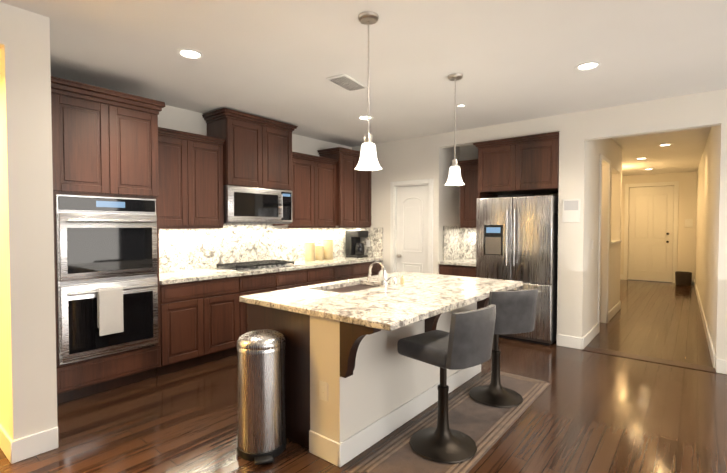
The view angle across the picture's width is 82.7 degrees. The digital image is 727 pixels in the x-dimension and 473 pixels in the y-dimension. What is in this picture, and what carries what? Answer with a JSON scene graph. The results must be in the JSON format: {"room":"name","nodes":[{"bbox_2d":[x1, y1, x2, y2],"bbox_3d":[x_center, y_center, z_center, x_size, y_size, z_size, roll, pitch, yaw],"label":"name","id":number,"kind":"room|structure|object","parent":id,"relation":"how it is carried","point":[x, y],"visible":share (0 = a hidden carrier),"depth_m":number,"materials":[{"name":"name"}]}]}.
{"room":"kitchen","nodes":[
{"label":"kitchen","id":0,"kind":"room"},
{"bbox_2d":[0,2,4,48],"bbox_3d":[-3.511,-1.199,0.757,0.120,0.240,4.350,1,2,39],"label":"wall","id":1,"kind":"structure","parent":0,"point":[2,44],"depth_m":2.41,"materials":[{"name":"paint"}]},
{"bbox_2d":[0,3,57,439],"bbox_3d":[-3.657,-0.042,3.939,4.300,2.720,0.375,1,2,39],"label":"wall","id":2,"kind":"structure","parent":0,"point":[28,389],"depth_m":2.52,"materials":[{"name":"paint"}]},
{"bbox_2d":[0,424,16,463],"bbox_3d":[-3.773,1.254,3.816,4.316,0.135,0.016,1,2,39],"label":"baseboard","id":3,"kind":"structure","parent":2,"relation":"attached to","point":[8,446],"depth_m":2.50,"materials":[{"name":"white wood"}]},
{"bbox_2d":[158,105,351,228],"bbox_3d":[-1.390,-0.083,5.493,0.120,2.720,5.200,1,2,39],"label":"wall","id":4,"kind":"structure","parent":0,"point":[178,119],"depth_m":4.73,"materials":[{"name":"paint"}]},
{"bbox_2d":[158,132,197,227],"bbox_3d":[-2.070,-0.566,4.259,0.348,0.911,0.481,1,2,39],"label":"upper cabinet","id":5,"kind":"object","parent":4,"relation":"attached to","point":[175,152],"depth_m":4.20,"materials":[{"name":"brown wood"}]},
{"bbox_2d":[194,136,225,227],"bbox_3d":[-1.848,-0.573,4.535,0.348,0.911,0.482,1,2,39],"label":"upper cabinet","id":6,"kind":"object","parent":4,"relation":"attached to","point":[208,200],"depth_m":4.48,"materials":[{"name":"brown wood"}]},
{"bbox_2d":[206,112,273,187],"bbox_3d":[-1.481,-0.966,4.923,0.421,0.765,0.591,1,2,39],"label":"upper cabinet","id":7,"kind":"object","parent":4,"relation":"attached to","point":[233,166],"depth_m":4.75,"materials":[{"name":"brown wood"}]},
{"bbox_2d":[159,228,351,271],"bbox_3d":[-1.269,0.125,5.536,0.020,0.473,3.446,1,2,39],"label":"backsplash","id":8,"kind":"structure","parent":4,"relation":"attached to","point":[210,247],"depth_m":5.10,"materials":[{"name":"beige stone"}]},
{"bbox_2d":[167,246,173,256],"bbox_3d":[-2.099,0.166,4.484,0.006,0.115,0.070,1,2,39],"label":"electrical outlet","id":9,"kind":"object","parent":8,"relation":"attached to","point":[169,251],"visible":1,"depth_m":4.48,"materials":[{"name":"white plastic"}]},
{"bbox_2d":[288,242,291,249],"bbox_3d":[-1.032,0.132,5.808,0.006,0.115,0.070,1,2,39],"label":"electrical outlet","id":10,"kind":"object","parent":8,"relation":"attached to","point":[289,245],"visible":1,"depth_m":5.80,"materials":[{"name":"white plastic"}]},
{"bbox_2d":[222,184,293,223],"bbox_3d":[-1.369,-0.410,5.076,0.421,0.486,0.940,1,2,39],"label":"microwave","id":11,"kind":"object","parent":4,"relation":"attached to","point":[243,205],"depth_m":4.90,"materials":[{"name":"silver metal"}]},
{"bbox_2d":[274,124,293,191],"bbox_3d":[-1.202,-0.975,5.269,0.421,0.765,0.412,1,2,39],"label":"upper cabinet","id":12,"kind":"object","parent":4,"relation":"attached to","point":[283,154],"depth_m":5.19,"materials":[{"name":"brown wood"}]},
{"bbox_2d":[273,156,317,227],"bbox_3d":[-0.937,-0.603,5.666,0.348,0.911,0.516,1,2,39],"label":"upper cabinet","id":13,"kind":"object","parent":4,"relation":"attached to","point":[305,167],"depth_m":5.58,"materials":[{"name":"brown wood"}]},
{"bbox_2d":[318,160,333,227],"bbox_3d":[-0.692,-0.611,5.970,0.348,0.911,0.517,1,2,39],"label":"upper cabinet","id":14,"kind":"object","parent":4,"relation":"attached to","point":[325,168],"depth_m":5.89,"materials":[{"name":"brown wood"}]},
{"bbox_2d":[314,148,361,227],"bbox_3d":[-0.385,-0.702,6.293,0.418,1.075,0.506,1,2,39],"label":"upper cabinet","id":15,"kind":"object","parent":4,"relation":"attached to","point":[347,180],"depth_m":6.14,"materials":[{"name":"brown wood"}]},
{"bbox_2d":[362,171,370,227],"bbox_3d":[-0.169,-0.709,6.561,0.418,1.075,0.437,1,2,39],"label":"upper cabinet","id":16,"kind":"object","parent":4,"relation":"attached to","point":[366,175],"depth_m":6.51,"materials":[{"name":"brown wood"}]},
{"bbox_2d":[0,279,726,472],"bbox_3d":[1.908,1.306,5.544,13.000,0.060,18.500,1,2,39],"label":"floor","id":17,"kind":"structure","parent":0,"point":[589,412],"depth_m":3.08,"materials":[{"name":"brown wood"}]},
{"bbox_2d":[51,76,164,403],"bbox_3d":[-2.313,0.048,3.666,0.735,2.555,0.872,1,2,39],"label":"tall cabinet","id":18,"kind":"object","parent":17,"relation":"on","point":[106,213],"visible":0.96,"depth_m":3.42,"materials":[{"name":"brown wood"}]},
{"bbox_2d":[156,276,247,375],"bbox_3d":[-1.828,0.869,4.380,0.622,0.874,0.914,1,2,39],"label":"base cabinet","id":19,"kind":"object","parent":17,"relation":"on","point":[202,321],"depth_m":4.14,"materials":[{"name":"brown wood"}]},
{"bbox_2d":[159,256,382,283],"bbox_3d":[-1.026,0.387,5.347,0.644,0.040,3.446,1,2,39],"label":"countertop","id":20,"kind":"structure","parent":19,"relation":"on","point":[289,265],"depth_m":4.74,"materials":[{"name":"beige stone"}]},
{"bbox_2d":[305,240,314,260],"bbox_3d":[-0.766,0.200,5.909,0.143,0.300,0.143,1,2,39],"label":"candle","id":21,"kind":"object","parent":20,"relation":"on","point":[309,250],"visible":1,"depth_m":5.85,"materials":[{"name":"beige wax"}]},
{"bbox_2d":[315,244,323,259],"bbox_3d":[-0.646,0.227,6.058,0.131,0.240,0.131,1,2,39],"label":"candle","id":22,"kind":"object","parent":20,"relation":"on","point":[319,251],"visible":1,"depth_m":6.00,"materials":[{"name":"beige wax"}]},
{"bbox_2d":[323,237,332,259],"bbox_3d":[-0.527,0.173,6.205,0.153,0.340,0.153,1,2,39],"label":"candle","id":23,"kind":"object","parent":20,"relation":"on","point":[328,247],"visible":0.96,"depth_m":6.14,"materials":[{"name":"beige wax"}]},
{"bbox_2d":[345,230,367,257],"bbox_3d":[-0.106,0.117,6.615,0.280,0.429,0.250,1,2,39],"label":"coffee maker","id":24,"kind":"object","parent":20,"relation":"on","point":[355,247],"visible":1,"depth_m":6.54,"materials":[{"name":"black plastic"}]},
{"bbox_2d":[237,329,285,464],"bbox_3d":[-0.631,0.979,2.613,0.355,0.748,0.312,1,2,39],"label":"trash can","id":25,"kind":"object","parent":17,"relation":"on","point":[261,385],"visible":0.98,"depth_m":2.50,"materials":[{"name":"silver metal"}]},
{"bbox_2d":[248,272,283,294],"bbox_3d":[-1.426,0.856,4.879,0.622,0.874,0.632,1,2,39],"label":"base cabinet","id":26,"kind":"object","parent":17,"relation":"on","point":[271,281],"depth_m":4.76,"materials":[{"name":"brown wood"}]},
{"bbox_2d":[284,268,311,288],"bbox_3d":[-1.113,0.846,5.268,0.622,0.874,0.632,1,2,39],"label":"base cabinet","id":27,"kind":"object","parent":17,"relation":"on","point":[304,277],"depth_m":5.14,"materials":[{"name":"brown wood"}]},
{"bbox_2d":[312,264,339,284],"bbox_3d":[-0.799,0.836,5.658,0.622,0.874,0.632,1,2,39],"label":"base cabinet","id":28,"kind":"object","parent":17,"relation":"on","point":[319,275],"depth_m":5.52,"materials":[{"name":"brown wood"}]},
{"bbox_2d":[340,264,355,280],"bbox_3d":[-0.523,0.827,6.000,0.622,0.874,0.512,1,2,39],"label":"base cabinet","id":29,"kind":"object","parent":17,"relation":"on","point":[347,271],"depth_m":5.87,"materials":[{"name":"brown wood"}]},
{"bbox_2d":[247,297,488,466],"bbox_3d":[0.235,0.894,3.426,1.164,0.875,2.048,1,2,39],"label":"kitchen island","id":30,"kind":"object","parent":17,"relation":"on","point":[356,383],"depth_m":2.65,"materials":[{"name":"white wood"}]},
{"bbox_2d":[239,286,442,332],"bbox_3d":[-0.199,0.453,2.768,1.330,0.040,0.570,1,2,39],"label":"island countertop","id":31,"kind":"structure","parent":30,"relation":"on","point":[383,313],"depth_m":2.59,"materials":[{"name":"beige stone"}]},
{"bbox_2d":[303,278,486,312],"bbox_3d":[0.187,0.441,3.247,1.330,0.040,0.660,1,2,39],"label":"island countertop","id":32,"kind":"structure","parent":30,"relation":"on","point":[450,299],"depth_m":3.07,"materials":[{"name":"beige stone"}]},
{"bbox_2d":[331,281,374,292],"bbox_3d":[-0.090,0.560,3.473,0.404,0.234,0.684,1,2,39],"label":"sink","id":33,"kind":"object","parent":32,"relation":"in","point":[358,284],"depth_m":3.65,"materials":[{"name":"metal"}]},
{"bbox_2d":[367,261,390,288],"bbox_3d":[0.129,0.309,3.427,0.202,0.215,0.105,1,2,39],"label":"faucet","id":34,"kind":"object","parent":32,"relation":"on","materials":[{"name":"silver metal"}]},
{"bbox_2d":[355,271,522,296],"bbox_3d":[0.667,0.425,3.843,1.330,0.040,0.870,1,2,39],"label":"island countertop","id":35,"kind":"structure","parent":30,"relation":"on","point":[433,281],"depth_m":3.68,"materials":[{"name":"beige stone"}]},
{"bbox_2d":[379,270,386,280],"bbox_3d":[0.178,0.356,3.785,0.079,0.100,0.080,1,2,39],"label":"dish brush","id":36,"kind":"object","parent":35,"relation":"on","point":[381,275],"visible":0.62,"depth_m":3.76,"materials":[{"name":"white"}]},
{"bbox_2d":[393,276,396,284],"bbox_3d":[0.271,0.375,3.550,0.035,0.075,0.035,1,2,27],"label":"soap bottle","id":37,"kind":"object","parent":35,"relation":"on","point":[395,280],"depth_m":3.54,"materials":[{"name":"white plastic"}]},
{"bbox_2d":[356,260,381,277],"bbox_3d":[-0.199,0.816,6.402,0.622,0.874,0.784,1,2,39],"label":"base cabinet","id":38,"kind":"object","parent":17,"relation":"on","point":[362,270],"depth_m":6.20,"materials":[{"name":"brown wood"}]},
{"bbox_2d":[347,370,549,472],"bbox_3d":[0.791,1.338,3.041,0.540,0.007,2.200,1,2,39],"label":"runner mat","id":39,"kind":"object","parent":17,"relation":"on","point":[485,428],"visible":0.58,"depth_m":2.90,"materials":[{"name":"brown fabric"}]},
{"bbox_2d":[397,304,495,462],"bbox_3d":[0.536,0.886,2.622,0.426,0.916,0.524,-1,2,-41],"label":"stool","id":40,"kind":"object","parent":39,"relation":"on","point":[466,341],"visible":1,"depth_m":2.51,"materials":[{"name":"grey fabric"}]},
{"bbox_2d":[463,289,537,406],"bbox_3d":[1.103,0.866,3.367,0.426,0.916,0.524,0,2,-16],"label":"stool","id":41,"kind":"object","parent":39,"relation":"on","point":[515,312],"visible":0.77,"depth_m":3.16,"materials":[{"name":"grey fabric"}]},
{"bbox_2d":[438,226,475,276],"bbox_3d":[1.489,0.556,5.939,0.574,1.420,0.671,1,2,39],"label":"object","id":42,"kind":"object","parent":17,"relation":"on","point":[459,251],"visible":0.27,"depth_m":6.10,"materials":[{"name":"white stone"}]},
{"bbox_2d":[476,195,558,345],"bbox_3d":[2.040,0.394,5.352,0.925,1.775,0.836,1,2,39],"label":"fridge","id":43,"kind":"object","parent":17,"relation":"on","point":[516,238],"visible":0.73,"depth_m":4.98,"materials":[{"name":"silver metal"}]},
{"bbox_2d":[582,346,715,372],"bbox_3d":[3.000,1.302,4.420,1.170,0.007,0.180,1,2,39],"label":"threshold","id":44,"kind":"object","parent":17,"relation":"on","point":[657,360],"visible":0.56,"depth_m":4.37,"materials":[{"name":"brown wood"}]},
{"bbox_2d":[675,271,691,285],"bbox_3d":[7.662,1.007,9.891,0.320,0.310,0.320,1,2,39],"label":"basket","id":45,"kind":"object","parent":17,"relation":"on","point":[683,278],"visible":1,"depth_m":9.78,"materials":[{"name":"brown wicker"}]},
{"bbox_2d":[0,0,726,175],"bbox_3d":[1.908,-1.473,5.471,13.000,0.060,18.500,1,2,39],"label":"ceiling","id":46,"kind":"structure","parent":0,"point":[509,60],"depth_m":3.21,"materials":[{"name":"paint"}]},
{"bbox_2d":[177,49,202,58],"bbox_3d":[-1.309,-1.377,3.120,0.186,0.008,0.186,1,2,39],"label":"recessed light","id":47,"kind":"object","parent":46,"relation":"in","point":[190,54],"visible":1,"depth_m":3.11,"materials":[{"name":"white"}]},
{"bbox_2d":[326,74,367,91],"bbox_3d":[-0.146,-1.389,3.750,0.200,0.016,0.400,1,2,31],"label":"ceiling vent","id":48,"kind":"object","parent":46,"relation":"in","point":[346,82],"visible":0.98,"depth_m":3.71,"materials":[{"name":"white metal"}]},
{"bbox_2d":[358,116,372,119],"bbox_3d":[0.022,-1.425,4.963,0.186,0.008,0.186,1,2,39],"label":"recessed light","id":49,"kind":"object","parent":46,"relation":"in","point":[364,117],"visible":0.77,"depth_m":4.95,"materials":[{"name":"white"}]},
{"bbox_2d":[355,11,381,170],"bbox_3d":[0.031,-0.895,2.580,0.176,0.942,0.176,1,2,39],"label":"pendant light","id":50,"kind":"object","parent":46,"relation":"hanging from","point":[368,160],"visible":1,"depth_m":2.55,"materials":[{"name":"white glass"}]},
{"bbox_2d":[445,73,464,185],"bbox_3d":[0.796,-0.922,3.594,0.176,0.942,0.176,1,2,39],"label":"pendant light","id":51,"kind":"object","parent":46,"relation":"hanging from","point":[454,178],"visible":1,"depth_m":3.57,"materials":[{"name":"white glass"}]},
{"bbox_2d":[456,104,466,107],"bbox_3d":[1.057,-1.412,4.463,0.116,0.008,0.116,1,2,39],"label":"recessed light","id":52,"kind":"object","parent":46,"relation":"in","point":[461,105],"visible":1,"depth_m":4.46,"materials":[{"name":"white"}]},
{"bbox_2d":[575,61,600,70],"bbox_3d":[1.823,-1.383,3.358,0.186,0.008,0.186,1,2,39],"label":"recessed light","id":53,"kind":"object","parent":46,"relation":"in","point":[585,66],"visible":1,"depth_m":3.36,"materials":[{"name":"white"}]},
{"bbox_2d":[352,89,726,368],"bbox_3d":[3.550,-0.053,4.358,9.000,2.720,0.770,1,2,39],"label":"wall","id":54,"kind":"structure","parent":0,"point":[417,158],"depth_m":5.16,"materials":[{"name":"paint"}]},
{"bbox_2d":[352,228,382,255],"bbox_3d":[0.057,0.095,6.667,0.624,0.473,0.020,1,2,39],"label":"backsplash","id":55,"kind":"structure","parent":54,"relation":"attached to","point":[375,235],"depth_m":6.57,"materials":[{"name":"beige stone"}]},
{"bbox_2d":[390,178,432,273],"bbox_3d":[0.743,0.211,6.198,0.740,2.095,0.138,1,2,39],"label":"door frame","id":56,"kind":"structure","parent":54,"relation":"attached to","point":[393,219],"depth_m":6.26,"materials":[{"name":"white wood"}]},
{"bbox_2d":[396,185,428,272],"bbox_3d":[0.719,0.248,6.168,0.574,2.000,0.108,1,2,39],"label":"pantry door","id":57,"kind":"structure","parent":54,"relation":"in","point":[412,229],"depth_m":6.17,"materials":[{"name":"white wood"}]},
{"bbox_2d":[458,159,477,227],"bbox_3d":[1.629,-0.607,5.985,0.452,0.958,0.378,1,2,39],"label":"upper cabinet","id":58,"kind":"object","parent":54,"relation":"attached to","point":[469,188],"visible":0.5,"depth_m":5.89,"materials":[{"name":"brown wood"}]},
{"bbox_2d":[473,132,558,197],"bbox_3d":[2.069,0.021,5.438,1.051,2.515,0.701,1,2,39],"label":"upper cabinet","id":59,"kind":"object","parent":54,"relation":"attached to","point":[529,164],"visible":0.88,"depth_m":5.14,"materials":[{"name":"brown wood"}]},
{"bbox_2d":[562,199,580,221],"bbox_3d":[2.402,-0.299,4.775,0.190,0.270,0.012,1,2,39],"label":"thermostat","id":60,"kind":"object","parent":54,"relation":"attached to","point":[570,210],"visible":1,"depth_m":4.77,"materials":[{"name":"white plastic"}]},
{"bbox_2d":[715,357,726,373],"bbox_3d":[5.111,1.285,2.631,4.360,0.135,0.016,1,2,39],"label":"baseboard","id":61,"kind":"structure","parent":54,"relation":"attached to","point":[721,365],"depth_m":3.97,"materials":[{"name":"white wood"}]},
{"bbox_2d":[557,111,621,337],"bbox_3d":[3.349,-0.095,5.964,0.270,2.720,3.020,1,2,39],"label":"wall","id":62,"kind":"structure","parent":0,"point":[576,281],"depth_m":4.87,"materials":[{"name":"paint"}]},
{"bbox_2d":[580,323,598,349],"bbox_3d":[2.820,1.220,5.117,0.020,0.135,1.016,1,2,39],"label":"baseboard","id":63,"kind":"structure","parent":62,"relation":"attached to","point":[584,341],"depth_m":4.99,"materials":[{"name":"white wood"}]},
{"bbox_2d":[597,154,610,331],"bbox_3d":[3.345,0.091,5.735,0.018,2.360,0.770,1,2,39],"label":"door frame","id":64,"kind":"structure","parent":62,"relation":"attached to","point":[602,157],"depth_m":5.48,"materials":[{"name":"white wood"}]},
{"bbox_2d":[606,301,620,322],"bbox_3d":[3.981,1.182,6.558,0.020,0.135,1.386,1,2,39],"label":"baseboard","id":65,"kind":"structure","parent":62,"relation":"attached to","point":[617,307],"depth_m":6.45,"materials":[{"name":"white wood"}]},
{"bbox_2d":[611,240,621,243],"bbox_3d":[3.985,0.082,6.632,0.170,0.030,0.990,1,2,39],"label":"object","id":66,"kind":"structure","parent":62,"relation":"attached to","point":[612,241],"depth_m":6.55,"materials":[{"name":"white"}]},
{"bbox_2d":[620,171,696,279],"bbox_3d":[7.351,-0.214,10.508,2.600,2.720,0.120,1,2,39],"label":"wall","id":67,"kind":"structure","parent":0,"point":[687,205],"depth_m":10.07,"materials":[{"name":"paint"}]},
{"bbox_2d":[628,186,673,281],"bbox_3d":[7.302,-0.067,10.516,0.930,2.400,0.105,1,2,39],"label":"hall door","id":68,"kind":"structure","parent":67,"relation":"in","point":[650,247],"depth_m":10.51,"materials":[{"name":"white wood"}]},
{"bbox_2d":[623,181,678,282],"bbox_3d":[7.276,-0.109,10.483,1.120,2.510,0.018,1,2,39],"label":"door frame","id":69,"kind":"structure","parent":67,"relation":"attached to","point":[676,183],"depth_m":10.33,"materials":[{"name":"white wood"}]},
{"bbox_2d":[685,219,692,226],"bbox_3d":[7.874,-0.321,9.999,0.150,0.200,0.012,1,2,39],"label":"light switch","id":70,"kind":"object","parent":67,"relation":"attached to","point":[688,222],"visible":1,"depth_m":9.99,"materials":[{"name":"white plastic"}]},
{"bbox_2d":[695,126,720,362],"bbox_3d":[5.809,-0.122,6.982,0.296,2.720,7.451,1,2,39],"label":"wall","id":71,"kind":"structure","parent":0,"point":[707,224],"depth_m":5.39,"materials":[{"name":"paint"}]},
{"bbox_2d":[693,279,715,367],"bbox_3d":[5.740,1.170,7.037,0.210,0.135,7.398,1,2,39],"label":"baseboard","id":72,"kind":"structure","parent":71,"relation":"attached to","point":[712,353],"depth_m":5.22,"materials":[{"name":"white wood"}]}
]}

